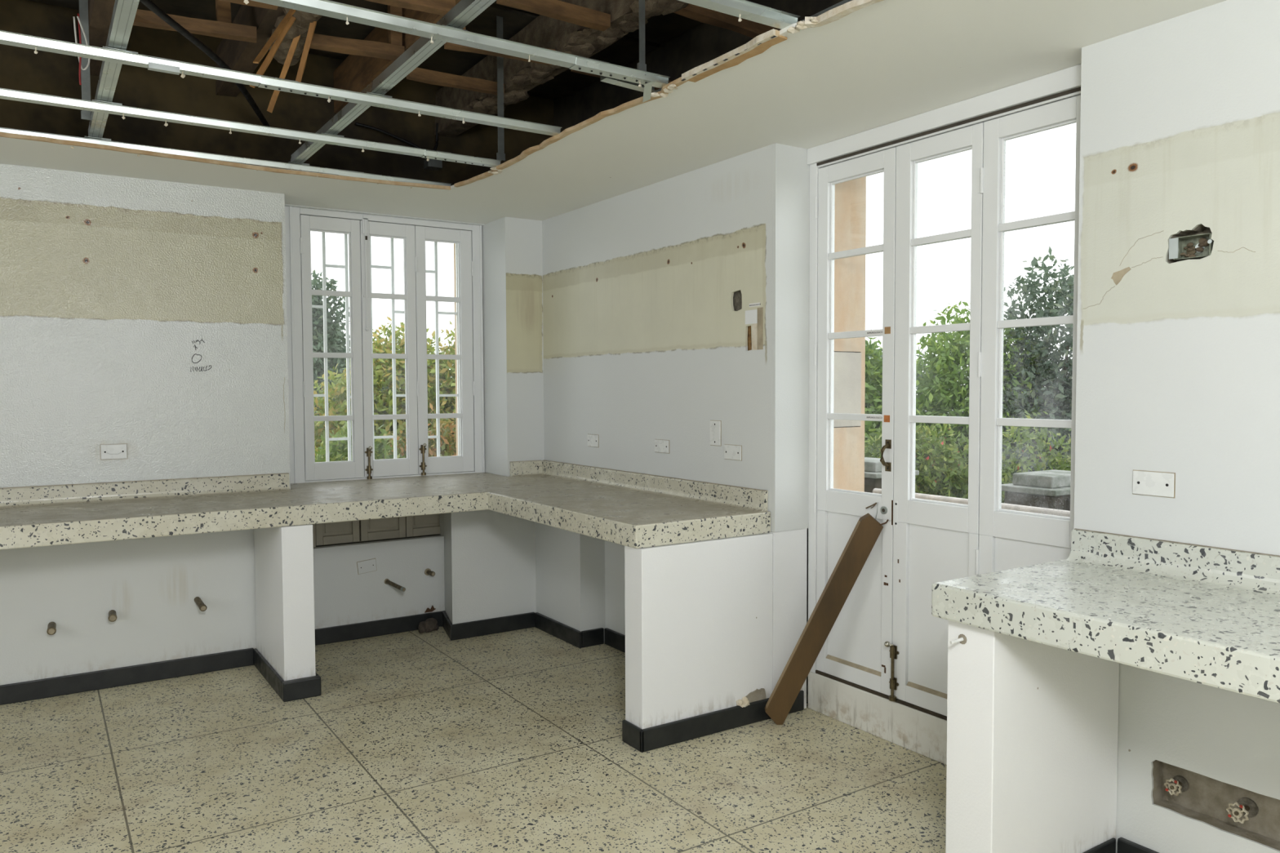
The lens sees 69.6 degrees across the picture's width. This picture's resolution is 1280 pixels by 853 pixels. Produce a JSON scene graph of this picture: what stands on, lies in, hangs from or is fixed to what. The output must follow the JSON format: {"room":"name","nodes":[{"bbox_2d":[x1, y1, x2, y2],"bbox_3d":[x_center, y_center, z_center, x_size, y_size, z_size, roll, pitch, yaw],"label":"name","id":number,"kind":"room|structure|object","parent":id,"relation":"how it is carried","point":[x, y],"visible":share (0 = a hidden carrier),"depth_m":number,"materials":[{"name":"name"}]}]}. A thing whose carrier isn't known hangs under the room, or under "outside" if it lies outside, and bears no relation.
{"room":"kitchen","nodes":[
{"label":"kitchen","id":0,"kind":"room"},
{"bbox_2d":[0,528,256,685],"bbox_3d":[-3.332,0.869,4.382,3.095,0.804,0.720,-2,3,-33],"label":"wall","id":1,"kind":"structure","parent":0,"point":[152,585],"depth_m":4.49,"materials":[{"name":"paint"}]},
{"bbox_2d":[0,648,253,705],"bbox_3d":[-3.200,1.240,4.043,2.825,0.090,0.015,-2,3,-33],"label":"baseboard","id":2,"kind":"structure","parent":1,"relation":"attached to","point":[23,691],"depth_m":4.48,"materials":[{"name":"black tile"}]},
{"bbox_2d":[0,163,544,489],"bbox_3d":[-2.508,-0.419,4.909,5.120,1.715,0.660,-2,3,-33],"label":"wall","id":3,"kind":"structure","parent":0,"point":[108,283],"depth_m":4.59,"materials":[{"name":"paint"}]},
{"bbox_2d":[99,443,127,460],"bbox_3d":[-2.574,0.123,4.510,0.116,0.076,0.009,-2,3,-33],"label":"blank plate","id":4,"kind":"object","parent":3,"relation":"attached to","point":[108,451],"visible":1,"depth_m":4.51,"materials":[{"name":"white plastic"}]},
{"bbox_2d":[0,473,290,508],"bbox_3d":[-3.147,0.337,4.115,3.030,0.087,0.048,-2,3,-33],"label":"backsplash","id":5,"kind":"structure","parent":3,"relation":"attached to","point":[15,497],"depth_m":4.56,"materials":[{"name":"stone"}]},
{"bbox_2d":[315,513,440,546],"bbox_3d":[-1.519,0.547,5.455,0.820,0.266,0.038,-2,3,-33],"label":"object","id":6,"kind":"object","parent":3,"relation":"attached to","point":[329,534],"visible":0.55,"depth_m":5.43,"materials":[{"name":"beige paint"}]},
{"bbox_2d":[284,206,484,483],"bbox_3d":[-1.555,-0.477,5.595,1.268,1.585,0.158,-2,3,-33],"label":"window","id":7,"kind":"structure","parent":3,"relation":"in","point":[299,222],"depth_m":5.53,"materials":[{"name":"white paint"}]},
{"bbox_2d":[453,243,457,455],"bbox_3d":[-1.619,-0.546,5.764,1.550,1.900,0.200,-2,3,-33],"label":"window surround","id":8,"kind":"object","parent":3,"relation":"attached to","point":[455,286],"depth_m":6.11,"materials":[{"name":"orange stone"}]},
{"bbox_2d":[321,231,348,291],"bbox_3d":[-1.846,-0.994,5.573,0.154,0.346,0.020,-2,3,-33],"label":"security grille","id":9,"kind":"object","parent":8,"relation":"attached to","point":[345,236],"depth_m":5.57,"materials":[{"name":"metal"}]},
{"bbox_2d":[324,420,351,462],"bbox_3d":[-1.842,0.088,5.619,0.154,0.244,0.020,-2,3,-33],"label":"security grille","id":10,"kind":"object","parent":8,"relation":"attached to","point":[348,422],"depth_m":5.61,"materials":[{"name":"metal"}]},
{"bbox_2d":[369,235,394,293],"bbox_3d":[-1.606,-1.002,5.731,0.150,0.346,0.020,-2,3,-33],"label":"security grille","id":11,"kind":"object","parent":8,"relation":"attached to","point":[392,247],"depth_m":5.76,"materials":[{"name":"metal"}]},
{"bbox_2d":[435,301,458,355],"bbox_3d":[-1.256,-0.637,5.975,0.158,0.339,0.020,-2,3,-33],"label":"security grille","id":12,"kind":"object","parent":8,"relation":"attached to","point":[437,348],"depth_m":5.94,"materials":[{"name":"metal"}]},
{"bbox_2d":[435,359,459,413],"bbox_3d":[-1.255,-0.260,5.991,0.158,0.348,0.020,-2,3,-33],"label":"security grille","id":13,"kind":"object","parent":8,"relation":"attached to","point":[437,411],"depth_m":5.96,"materials":[{"name":"metal"}]},
{"bbox_2d":[509,460,542,476],"bbox_3d":[-0.697,0.260,5.701,0.214,0.087,0.048,-2,3,-33],"label":"backsplash","id":14,"kind":"structure","parent":3,"relation":"attached to","point":[521,468],"depth_m":5.70,"materials":[{"name":"stone"}]},
{"bbox_2d":[0,0,554,186],"bbox_3d":[-2.529,-1.694,4.880,5.120,0.625,0.640,-2,3,-33],"label":"ceiling","id":15,"kind":"structure","parent":0,"point":[46,73],"depth_m":4.73,"materials":[{"name":"wood"}]},
{"bbox_2d":[88,0,115,75],"bbox_3d":[-1.253,-1.714,2.335,0.098,0.227,4.990,-2,3,-33],"label":"joist","id":16,"kind":"object","parent":15,"relation":"attached to","point":[100,11],"visible":0.47,"depth_m":3.82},
{"bbox_2d":[133,8,257,42],"bbox_3d":[-1.833,-1.637,3.759,0.497,0.055,0.054,-1,3,-24],"label":"brace","id":17,"kind":"object","parent":16,"relation":"attached to","point":[144,18],"visible":0.76,"depth_m":3.76,"materials":[{"name":"wood"}]},
{"bbox_2d":[215,0,231,22],"bbox_3d":[-1.729,-1.810,3.821,0.053,0.290,0.047,-2,3,-33],"label":"timber post","id":18,"kind":"object","parent":17,"relation":"on","point":[223,9],"visible":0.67,"depth_m":3.81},
{"bbox_2d":[139,0,270,126],"bbox_3d":[-1.823,-1.546,3.866,0.105,0.087,1.834,0,2,-4],"label":"cable","id":19,"kind":"object","parent":16,"relation":"hanging from","point":[149,4],"visible":0.88,"depth_m":3.74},
{"bbox_2d":[330,0,657,66],"bbox_3d":[-1.982,-1.924,3.698,4.650,0.028,0.483,-2,3,-33],"label":"wooden floorboards","id":20,"kind":"object","parent":16,"relation":"on","point":[625,50],"visible":0.25,"depth_m":4.49,"materials":[{"name":"paint"}]},
{"bbox_2d":[496,15,505,160],"bbox_3d":[-0.666,-1.628,4.387,0.040,0.710,0.011,-2,3,-33],"label":"strap","id":21,"kind":"object","parent":20,"relation":"hanging from","point":[500,155],"visible":0.79,"depth_m":4.39,"materials":[{"name":"metal"}]},
{"bbox_2d":[215,4,322,97],"bbox_3d":[-0.715,-1.687,2.691,0.206,0.315,4.990,-2,3,-33],"label":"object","id":22,"kind":"object","parent":15,"relation":"attached to","point":[238,55],"visible":0.54,"depth_m":4.00,"materials":[{"name":"paint"}]},
{"bbox_2d":[249,16,295,88],"bbox_3d":[-1.413,-1.470,3.571,0.193,0.339,0.019,-2,3,-29],"label":"lath","id":23,"kind":"object","parent":22,"relation":"hanging from","point":[265,64],"visible":0.7,"depth_m":3.57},
{"bbox_2d":[253,8,295,63],"bbox_3d":[-1.361,-1.476,3.454,0.024,0.317,0.278,0,2,12],"label":"lath","id":24,"kind":"object","parent":22,"relation":"hanging from","point":[282,24],"visible":0.89,"depth_m":3.43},
{"bbox_2d":[266,35,300,112],"bbox_3d":[-1.456,-1.490,3.799,0.332,0.324,0.023,2,3,42],"label":"lath","id":25,"kind":"object","parent":22,"relation":"hanging from","point":[295,42],"visible":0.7,"depth_m":3.80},
{"bbox_2d":[295,21,316,82],"bbox_3d":[-1.320,-1.483,3.643,0.127,0.317,0.017,1,3,18],"label":"lath","id":26,"kind":"object","parent":22,"relation":"hanging from","point":[312,25],"visible":0.67,"depth_m":3.64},
{"bbox_2d":[302,33,404,60],"bbox_3d":[-1.274,-1.648,3.983,0.497,0.055,0.054,-1,3,-24],"label":"brace","id":27,"kind":"object","parent":22,"relation":"attached to","point":[319,42],"visible":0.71,"depth_m":3.99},
{"bbox_2d":[386,4,402,45],"bbox_3d":[-1.083,-1.823,4.066,0.054,0.290,0.048,-2,3,-33],"label":"timber post","id":28,"kind":"object","parent":27,"relation":"on","point":[395,37],"visible":0.5,"depth_m":4.05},
{"bbox_2d":[366,0,455,15],"bbox_3d":[-0.945,-1.627,3.482,0.492,0.054,0.056,-2,3,-29],"label":"brace","id":29,"kind":"object","parent":22,"relation":"attached to","point":[442,7],"visible":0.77,"depth_m":3.53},
{"bbox_2d":[493,0,702,44],"bbox_3d":[-1.696,-1.906,3.264,4.650,0.029,0.484,-2,3,-33],"label":"wooden floorboards","id":30,"kind":"object","parent":22,"relation":"on","point":[660,29],"visible":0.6,"depth_m":4.51,"materials":[{"name":"paint"}]},
{"bbox_2d":[333,0,460,113],"bbox_3d":[-0.267,-1.745,2.983,0.098,0.228,4.990,-2,3,-33],"label":"joist","id":31,"kind":"object","parent":15,"relation":"attached to","point":[355,73],"visible":0.39,"depth_m":4.53,"materials":[{"name":"wood"}]},
{"bbox_2d":[54,0,599,97],"bbox_3d":[-2.267,-1.940,4.132,4.650,0.027,0.484,-2,3,-33],"label":"wooden floorboards","id":32,"kind":"object","parent":31,"relation":"on","point":[567,82],"visible":0.27,"depth_m":4.79,"materials":[{"name":"paint"}]},
{"bbox_2d":[423,158,442,170],"bbox_3d":[-1.198,-1.520,5.335,0.085,0.050,0.070,-2,3,-33],"label":"junction box","id":33,"kind":"object","parent":15,"relation":"attached to","point":[433,164],"visible":0.82,"depth_m":5.31,"materials":[{"name":"metal"}]},
{"bbox_2d":[355,122,438,150],"bbox_3d":[-1.361,-1.640,5.195,0.477,0.208,0.028,-2,3,-32],"label":"cable","id":34,"kind":"object","parent":33,"relation":"attached to","point":[356,123],"visible":0.75,"depth_m":5.19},
{"bbox_2d":[434,0,688,137],"bbox_3d":[0.221,-1.728,3.304,0.222,0.283,4.990,-2,3,-33],"label":"joist","id":35,"kind":"object","parent":15,"relation":"attached to","point":[520,77],"visible":0.74,"depth_m":4.27,"materials":[{"name":"paint"}]},
{"bbox_2d":[406,66,504,94],"bbox_3d":[-0.888,-1.670,4.460,0.480,0.053,0.054,-2,3,-32],"label":"brace","id":36,"kind":"object","parent":35,"relation":"attached to","point":[419,74],"visible":0.84,"depth_m":4.43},
{"bbox_2d":[444,41,555,65],"bbox_3d":[-0.610,-1.653,4.037,0.487,0.056,0.054,-1,3,-24],"label":"brace","id":37,"kind":"object","parent":35,"relation":"attached to","point":[449,46],"visible":0.32,"depth_m":4.00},
{"bbox_2d":[496,0,610,31],"bbox_3d":[-0.332,-1.636,3.615,0.480,0.054,0.055,-2,3,-34],"label":"brace","id":38,"kind":"object","parent":35,"relation":"attached to","point":[555,9],"visible":1,"depth_m":3.62,"materials":[{"name":"wood"}]},
{"bbox_2d":[673,3,780,38],"bbox_3d":[0.386,-1.645,3.752,0.632,0.055,0.055,-2,3,-38],"label":"brace","id":39,"kind":"object","parent":35,"relation":"attached to","point":[750,28],"visible":0.53,"depth_m":3.70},
{"bbox_2d":[28,0,557,99],"bbox_3d":[-0.687,-1.934,2.046,5.200,0.080,7.500,-2,3,-33],"label":"ceiling","id":40,"kind":"structure","parent":0,"point":[59,3],"depth_m":4.96,"materials":[{"name":"paint"}]},
{"bbox_2d":[79,0,91,119],"bbox_3d":[-2.300,-1.614,3.815,0.040,0.676,0.011,-2,3,-33],"label":"strap","id":41,"kind":"object","parent":40,"relation":"hanging from","point":[83,4],"visible":0.56,"depth_m":3.81,"materials":[{"name":"metal"}]},
{"bbox_2d":[84,0,139,140],"bbox_3d":[-1.237,-1.193,2.303,0.100,0.047,4.085,-2,3,-33],"label":"channel","id":42,"kind":"object","parent":41,"relation":"hanging from","point":[124,11],"visible":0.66,"depth_m":3.09,"materials":[{"name":"metal"}]},
{"bbox_2d":[636,0,646,71],"bbox_3d":[0.005,-1.579,3.178,0.032,0.710,0.011,-2,3,-33],"label":"strap","id":43,"kind":"object","parent":40,"relation":"hanging from","point":[641,65],"visible":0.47,"depth_m":3.18,"materials":[{"name":"metal"}]},
{"bbox_2d":[313,533,444,629],"bbox_3d":[-1.712,0.941,5.570,0.912,0.545,0.520,-2,3,-33],"label":"wall","id":44,"kind":"structure","parent":0,"point":[343,596],"depth_m":5.38,"materials":[{"name":"paint"}]},
{"bbox_2d":[284,204,484,226],"bbox_3d":[-1.614,-1.339,5.640,1.275,0.145,0.360,-2,3,-33],"label":"wall","id":45,"kind":"structure","parent":0,"point":[286,205],"depth_m":5.50,"materials":[{"name":"paint"}]},
{"bbox_2d":[311,510,536,624],"bbox_3d":[-1.156,0.802,5.730,2.025,0.805,0.855,-2,3,-33],"label":"wall","id":46,"kind":"structure","parent":0,"point":[490,556],"depth_m":5.41,"materials":[{"name":"paint"}]},
{"bbox_2d":[0,459,770,550],"bbox_3d":[-2.015,0.392,3.792,4.563,0.184,2.476,-2,3,-33],"label":"countertop","id":47,"kind":"structure","parent":46,"relation":"on","point":[636,510],"depth_m":4.35,"materials":[{"name":"stone"}]},
{"bbox_2d":[315,610,534,645],"bbox_3d":[-1.309,1.178,5.321,1.390,0.090,0.355,-2,3,-33],"label":"baseboard","id":48,"kind":"structure","parent":46,"relation":"attached to","point":[328,635],"depth_m":5.38,"materials":[{"name":"black tile"}]},
{"bbox_2d":[534,612,625,653],"bbox_3d":[-0.066,1.193,4.851,0.180,0.090,1.794,-2,3,-33],"label":"baseboard","id":49,"kind":"structure","parent":46,"relation":"attached to","point":[575,637],"depth_m":5.16,"materials":[{"name":"black tile"}]},
{"bbox_2d":[0,626,946,852],"bbox_3d":[-0.585,1.421,2.007,5.050,0.120,7.100,-2,3,-33],"label":"floor","id":50,"kind":"structure","parent":0,"point":[414,741],"depth_m":3.48,"materials":[{"name":"stone"}]},
{"bbox_2d":[253,524,321,702],"bbox_3d":[-1.758,0.855,4.553,0.171,0.805,0.688,-2,3,-33],"label":"support","id":51,"kind":"object","parent":50,"relation":"on","point":[284,654],"visible":0.96,"depth_m":4.32,"materials":[{"name":"paint"}]},
{"bbox_2d":[622,533,773,752],"bbox_3d":[0.258,0.875,3.866,0.699,0.805,0.154,-2,3,-33],"label":"support","id":52,"kind":"object","parent":50,"relation":"on","point":[699,614],"visible":0.89,"depth_m":3.78,"materials":[{"name":"paint"}]},
{"bbox_2d":[764,513,883,724],"bbox_3d":[0.759,0.823,3.841,0.491,0.947,0.068,1,3,24],"label":"plank","id":53,"kind":"object","parent":50,"relation":"on","point":[867,531],"visible":0.95,"depth_m":3.82,"materials":[{"name":"wood"}]},
{"bbox_2d":[945,620,1119,852],"bbox_3d":[1.127,0.924,2.641,0.644,0.805,0.160,-2,3,-33],"label":"support","id":54,"kind":"object","parent":50,"relation":"on","point":[1033,726],"visible":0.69,"depth_m":2.53,"materials":[{"name":"paint"}]},
{"bbox_2d":[482,217,507,475],"bbox_3d":[-0.908,-0.489,5.767,0.002,1.578,0.339,-2,3,-33],"label":"wall","id":55,"kind":"structure","parent":0,"point":[494,261],"depth_m":5.76,"materials":[{"name":"paint"}]},
{"bbox_2d":[535,522,604,643],"bbox_3d":[-0.205,0.805,5.521,0.665,0.810,0.550,-2,3,-33],"label":"wall","id":56,"kind":"structure","parent":0,"point":[570,566],"depth_m":5.21,"materials":[{"name":"paint"}]},
{"bbox_2d":[0,0,1226,224],"bbox_3d":[-0.683,-1.122,1.878,4.880,0.012,7.160,-2,3,-33],"label":"ceiling","id":57,"kind":"structure","parent":0,"point":[884,62],"depth_m":3.43,"materials":[{"name":"paint"}]},
{"bbox_2d":[0,132,450,190],"bbox_3d":[-2.402,-1.196,3.909,3.340,0.018,0.091,-2,3,-33],"label":"ceiling edge","id":58,"kind":"structure","parent":57,"relation":"attached to","point":[2,134],"depth_m":4.21,"materials":[{"name":"paper"}]},
{"bbox_2d":[0,127,451,188],"bbox_3d":[-2.412,-1.208,3.941,3.360,0.046,0.078,-2,3,-33],"label":"channel","id":59,"kind":"object","parent":57,"relation":"attached to","point":[273,164],"visible":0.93,"depth_m":4.25,"materials":[{"name":"metal"}]},
{"bbox_2d":[0,88,502,167],"bbox_3d":[-2.080,-1.189,3.447,3.370,0.046,0.078,-2,3,-33],"label":"channel","id":60,"kind":"object","parent":57,"relation":"attached to","point":[6,94],"visible":1,"depth_m":3.71,"materials":[{"name":"metal"}]},
{"bbox_2d":[0,30,561,136],"bbox_3d":[-1.739,-1.167,2.905,3.345,0.046,0.078,-2,3,-33],"label":"channel","id":61,"kind":"object","parent":57,"relation":"attached to","point":[6,37],"visible":1,"depth_m":3.18,"materials":[{"name":"metal"}]},
{"bbox_2d":[147,62,179,75],"bbox_3d":[-1.540,-1.158,2.980,0.090,0.018,0.025,-2,3,-33],"label":"clip offcut","id":62,"kind":"object","parent":61,"relation":"hanging from","point":[151,66],"visible":1,"depth_m":2.97,"materials":[{"name":"metal"}]},
{"bbox_2d":[244,0,670,102],"bbox_3d":[-1.331,-1.133,2.304,3.365,0.066,0.122,-2,3,-33],"label":"channel","id":63,"kind":"object","parent":57,"relation":"attached to","point":[329,8],"depth_m":2.80,"materials":[{"name":"metal"}]},
{"bbox_2d":[453,29,779,186],"bbox_3d":[-0.257,-1.199,3.737,0.075,0.017,2.440,-2,3,-33],"label":"ceiling edge","id":64,"kind":"structure","parent":57,"relation":"attached to","point":[677,82],"depth_m":3.72,"materials":[{"name":"wood"}]},
{"bbox_2d":[600,75,658,92],"bbox_3d":[-0.032,-1.207,3.233,0.245,0.028,0.040,-2,3,-39],"label":"channel offcut","id":65,"kind":"object","parent":57,"relation":"on","point":[630,85],"visible":0.75,"depth_m":3.22,"materials":[{"name":"metal"}]},
{"bbox_2d":[488,16,817,174],"bbox_3d":[-0.113,-1.185,3.524,0.083,0.026,2.215,-2,3,-33],"label":"ceiling edge","id":66,"kind":"structure","parent":57,"relation":"attached to","point":[800,24],"depth_m":3.14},
{"bbox_2d":[681,28,777,80],"bbox_3d":[0.273,-1.165,2.903,0.029,0.020,0.464,-2,3,-33],"label":"ceiling edge","id":67,"kind":"structure","parent":57,"relation":"attached to","point":[766,36],"depth_m":2.88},
{"bbox_2d":[686,34,786,82],"bbox_3d":[0.300,-1.160,2.922,0.058,0.006,0.463,-2,3,-33],"label":"ceiling edge","id":68,"kind":"structure","parent":57,"relation":"attached to","point":[761,48],"depth_m":2.90,"materials":[{"name":"beige paper"}]},
{"bbox_2d":[678,0,799,29],"bbox_3d":[-0.970,-1.123,1.773,3.385,0.045,0.074,-2,3,-33],"label":"channel","id":69,"kind":"object","parent":57,"relation":"attached to","point":[744,9],"visible":0.94,"depth_m":2.60,"materials":[{"name":"metal"}]},
{"bbox_2d":[804,0,883,27],"bbox_3d":[0.897,-1.132,2.037,0.076,0.020,1.490,-2,3,-33],"label":"ceiling edge","id":70,"kind":"structure","parent":57,"relation":"attached to","point":[840,11],"depth_m":2.56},
{"bbox_2d":[542,143,808,694],"bbox_3d":[0.180,-0.022,5.041,0.505,2.500,2.180,-2,3,-33],"label":"wall","id":71,"kind":"structure","parent":0,"point":[645,340],"depth_m":4.65,"materials":[{"name":"paint"}]},
{"bbox_2d":[541,460,767,511],"bbox_3d":[-0.042,0.291,4.896,0.048,0.087,2.113,-2,3,-33],"label":"backsplash","id":72,"kind":"structure","parent":71,"relation":"attached to","point":[747,499],"depth_m":4.65,"materials":[{"name":"stone"}]},
{"bbox_2d":[710,420,721,446],"bbox_3d":[0.353,0.031,4.323,0.007,0.119,0.082,-2,3,-33],"label":"blank plate","id":73,"kind":"object","parent":71,"relation":"attached to","point":[715,425],"visible":1,"depth_m":4.32,"materials":[{"name":"white plastic"}]},
{"bbox_2d":[724,444,742,461],"bbox_3d":[0.424,0.119,4.220,0.007,0.070,0.126,-2,3,-33],"label":"blank plate","id":74,"kind":"object","parent":71,"relation":"attached to","point":[734,452],"visible":1,"depth_m":4.21,"materials":[{"name":"white plastic"}]},
{"bbox_2d":[745,302,763,350],"bbox_3d":[0.504,-0.442,4.075,0.002,0.206,0.120,-2,3,-33],"label":"sample","id":75,"kind":"object","parent":71,"relation":"attached to","point":[755,316],"visible":1,"depth_m":4.06,"materials":[{"name":"white paper"}]},
{"bbox_2d":[833,176,866,492],"bbox_3d":[0.751,-0.008,4.423,0.250,2.720,0.640,-2,3,-33],"label":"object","id":76,"kind":"object","parent":71,"relation":"attached to","point":[850,211],"visible":0.24,"depth_m":4.15,"materials":[{"name":"wood"}]},
{"bbox_2d":[833,351,861,426],"bbox_3d":[0.904,-0.167,4.157,0.222,0.334,0.041,-2,3,-33],"label":"door surround","id":77,"kind":"object","parent":76,"relation":"attached to","point":[847,366],"visible":0.64,"depth_m":4.15,"materials":[{"name":"paint"}]},
{"bbox_2d":[769,142,854,708],"bbox_3d":[0.749,0.012,4.167,0.495,2.500,0.134,-2,3,-33],"label":"wall","id":78,"kind":"structure","parent":0,"point":[790,168],"depth_m":4.02,"materials":[{"name":"paint"}]},
{"bbox_2d":[553,0,1279,852],"bbox_3d":[1.431,-0.322,3.145,0.480,3.250,6.700,-2,3,-33],"label":"wall","id":79,"kind":"structure","parent":0,"point":[1178,363],"depth_m":2.61,"materials":[{"name":"paint"}]},
{"bbox_2d":[808,671,946,764],"bbox_3d":[1.163,1.201,3.602,0.106,0.170,1.339,-2,3,-33],"label":"door sill","id":80,"kind":"structure","parent":79,"relation":"attached to","point":[924,734],"depth_m":3.78,"materials":[{"name":"paint"}]},
{"bbox_2d":[807,63,1081,720],"bbox_3d":[1.128,-0.037,3.529,0.100,2.310,1.344,-2,3,-33],"label":"door","id":81,"kind":"structure","parent":79,"relation":"in","point":[885,641],"depth_m":3.61,"materials":[{"name":"white paint"}]},
{"bbox_2d":[931,528,1279,703],"bbox_3d":[1.868,0.470,1.528,0.664,0.188,2.868,-2,3,-33],"label":"countertop","id":82,"kind":"structure","parent":79,"relation":"on","point":[1208,615],"depth_m":2.33,"materials":[{"name":"stone"}]},
{"bbox_2d":[1117,837,1158,852],"bbox_3d":[2.224,1.323,1.561,0.020,0.090,2.875,-2,3,-33],"label":"baseboard","id":83,"kind":"structure","parent":79,"relation":"attached to","point":[1124,846],"depth_m":2.72,"materials":[{"name":"black tile"}]},
{"bbox_2d":[1132,469,1175,497],"bbox_3d":[1.494,0.167,2.684,0.007,0.073,0.122,-2,3,-33],"label":"blank plate","id":84,"kind":"object","parent":79,"relation":"attached to","point":[1151,483],"visible":1,"depth_m":2.68,"materials":[{"name":"white plastic"}]},
{"bbox_2d":[1065,529,1279,595],"bbox_3d":[2.126,0.440,1.688,0.057,0.140,2.852,-2,3,-33],"label":"backsplash","id":85,"kind":"structure","parent":79,"relation":"attached to","point":[1255,572],"depth_m":2.60,"materials":[{"name":"stone"}]},
{"bbox_2d":[1164,775,1189,796],"bbox_3d":[1.546,1.036,2.659,0.053,0.050,0.050,-2,3,-33],"label":"valve","id":86,"kind":"object","parent":79,"relation":"attached to","point":[1180,784],"visible":1,"depth_m":2.65,"materials":[{"name":"metal"}]},
{"bbox_2d":[1168,232,1213,260],"bbox_3d":[1.564,-0.505,2.599,0.050,0.064,0.115,-2,3,-33],"label":"box","id":87,"kind":"object","parent":79,"relation":"attached to","point":[1198,246],"visible":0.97,"depth_m":2.62,"materials":[{"name":"metal"}]},
{"bbox_2d":[1226,797,1258,823],"bbox_3d":[1.637,1.044,2.507,0.069,0.057,0.056,-2,3,-33],"label":"valve","id":88,"kind":"object","parent":79,"relation":"attached to","point":[1247,807],"visible":1,"depth_m":2.50,"materials":[{"name":"metal"}]},
{"label":"outside","id":89,"kind":"structure","parent":0,"visible":0},
{"bbox_3d":[2.938,4.058,23.056,90.000,0.200,85.000,-2,3,-33],"label":"ground","id":90,"kind":"structure","parent":89,"visible":0},
{"bbox_2d":[311,269,350,416],"bbox_3d":[-5.018,0.975,14.193,2.147,6.781,2.155,0,2,13],"label":"tree","id":91,"kind":"object","parent":90,"relation":"on","point":[335,332],"visible":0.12,"depth_m":13.80,"materials":[{"name":"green plant"}]},
{"bbox_2d":[313,362,405,462],"bbox_3d":[-2.663,1.993,8.784,2.419,5.191,2.641,1,3,18],"label":"tree","id":92,"kind":"object","parent":90,"relation":"on","point":[340,408],"visible":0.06,"depth_m":8.44,"materials":[{"name":"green plant"}]},
{"bbox_2d":[314,421,406,462],"bbox_3d":[-2.269,2.276,7.106,1.493,4.763,1.363,2,3,37],"label":"shrub","id":93,"kind":"object","parent":90,"relation":"on","point":[340,451],"visible":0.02,"depth_m":6.94,"materials":[{"name":"green plant"}]},
{"bbox_2d":[314,316,455,457],"bbox_3d":[-2.394,1.734,9.146,2.111,5.676,2.213,2,3,44],"label":"tree","id":94,"kind":"object","parent":90,"relation":"on","point":[380,375],"visible":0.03,"depth_m":8.75,"materials":[{"name":"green plant"}]},
{"bbox_2d":[377,402,456,458],"bbox_3d":[-1.652,2.214,7.681,1.428,4.832,1.509,0,2,3],"label":"shrub","id":95,"kind":"object","parent":90,"relation":"on","point":[445,440],"visible":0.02,"depth_m":7.45,"materials":[{"name":"green plant"}]},
{"bbox_2d":[380,320,456,452],"bbox_3d":[-1.814,1.718,9.133,2.057,5.704,2.026,0,3,15],"label":"tree","id":96,"kind":"object","parent":90,"relation":"on","point":[445,368],"visible":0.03,"depth_m":8.82,"materials":[{"name":"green plant"}]},
{"bbox_2d":[864,328,925,457],"bbox_3d":[2.153,1.779,10.126,2.455,5.768,2.535,1,3,21],"label":"tree","id":97,"kind":"object","parent":90,"relation":"on","point":[873,393],"visible":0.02,"depth_m":9.57,"materials":[{"name":"green plant"}]},
{"bbox_2d":[864,408,968,498],"bbox_3d":[2.119,2.243,7.385,1.631,4.770,2.136,0,3,17],"label":"shrub","id":98,"kind":"object","parent":90,"relation":"on","point":[932,454],"visible":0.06,"depth_m":7.09,"materials":[{"name":"green plant"}]},
{"bbox_2d":[868,301,1058,497],"bbox_3d":[3.467,1.603,9.734,2.877,5.842,2.121,-1,3,-14],"label":"tree","id":99,"kind":"object","parent":90,"relation":"on","point":[953,355],"visible":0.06,"depth_m":9.08,"materials":[{"name":"green plant"}]},
{"bbox_2d":[919,409,1071,502],"bbox_3d":[3.095,2.248,7.026,1.916,4.781,1.824,-2,3,-33],"label":"shrub","id":100,"kind":"object","parent":90,"relation":"on","point":[1006,473],"visible":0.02,"depth_m":6.80,"materials":[{"name":"green plant"}]},
{"bbox_2d":[951,245,1074,484],"bbox_3d":[4.171,1.374,9.351,2.832,6.325,2.672,0,2,12],"label":"tree","id":101,"kind":"object","parent":90,"relation":"on","point":[1059,402],"visible":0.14,"depth_m":8.77,"materials":[{"name":"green plant"}]},
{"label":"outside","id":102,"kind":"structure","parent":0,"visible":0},
{"bbox_3d":[1.873,1.312,4.578,1.715,0.100,9.500,-2,3,-33],"label":"terrace","id":103,"kind":"object","parent":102,"visible":0},
{"bbox_2d":[864,457,919,493],"bbox_3d":[1.396,0.700,6.336,0.410,0.978,0.960,-2,3,-33],"label":"pier","id":104,"kind":"structure","parent":103,"relation":"on","point":[873,466],"depth_m":5.90,"materials":[{"name":"concrete"}]},
{"bbox_2d":[872,488,1070,517],"bbox_3d":[1.975,0.831,4.195,0.044,0.891,2.380,-2,3,-33],"label":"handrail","id":105,"kind":"object","parent":103,"relation":"on","point":[1007,506],"visible":0.1,"depth_m":4.44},
{"bbox_2d":[1001,469,1071,510],"bbox_3d":[2.298,0.746,5.147,0.510,0.978,0.360,-2,3,-33],"label":"pier","id":106,"kind":"structure","parent":103,"relation":"on","point":[1048,489],"depth_m":4.99,"materials":[{"name":"concrete"}]},
{"bbox_3d":[-1.124,-1.872,2.395,4.650,0.026,0.483,-2,3,-33],"label":"wooden floorboards","id":107,"kind":"object","parent":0,"visible":0},
{"bbox_3d":[-0.504,-1.576,2.747,0.040,0.676,0.011,-2,3,-33],"label":"strap","id":108,"kind":"object","parent":107,"relation":"hanging from","visible":0},
{"bbox_2d":[288,0,496,165],"bbox_3d":[-0.537,-1.216,2.763,0.100,0.047,4.085,-2,3,-33],"label":"channel","id":109,"kind":"object","parent":108,"relation":"hanging from","point":[464,11],"visible":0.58,"depth_m":3.17,"materials":[{"name":"metal"}]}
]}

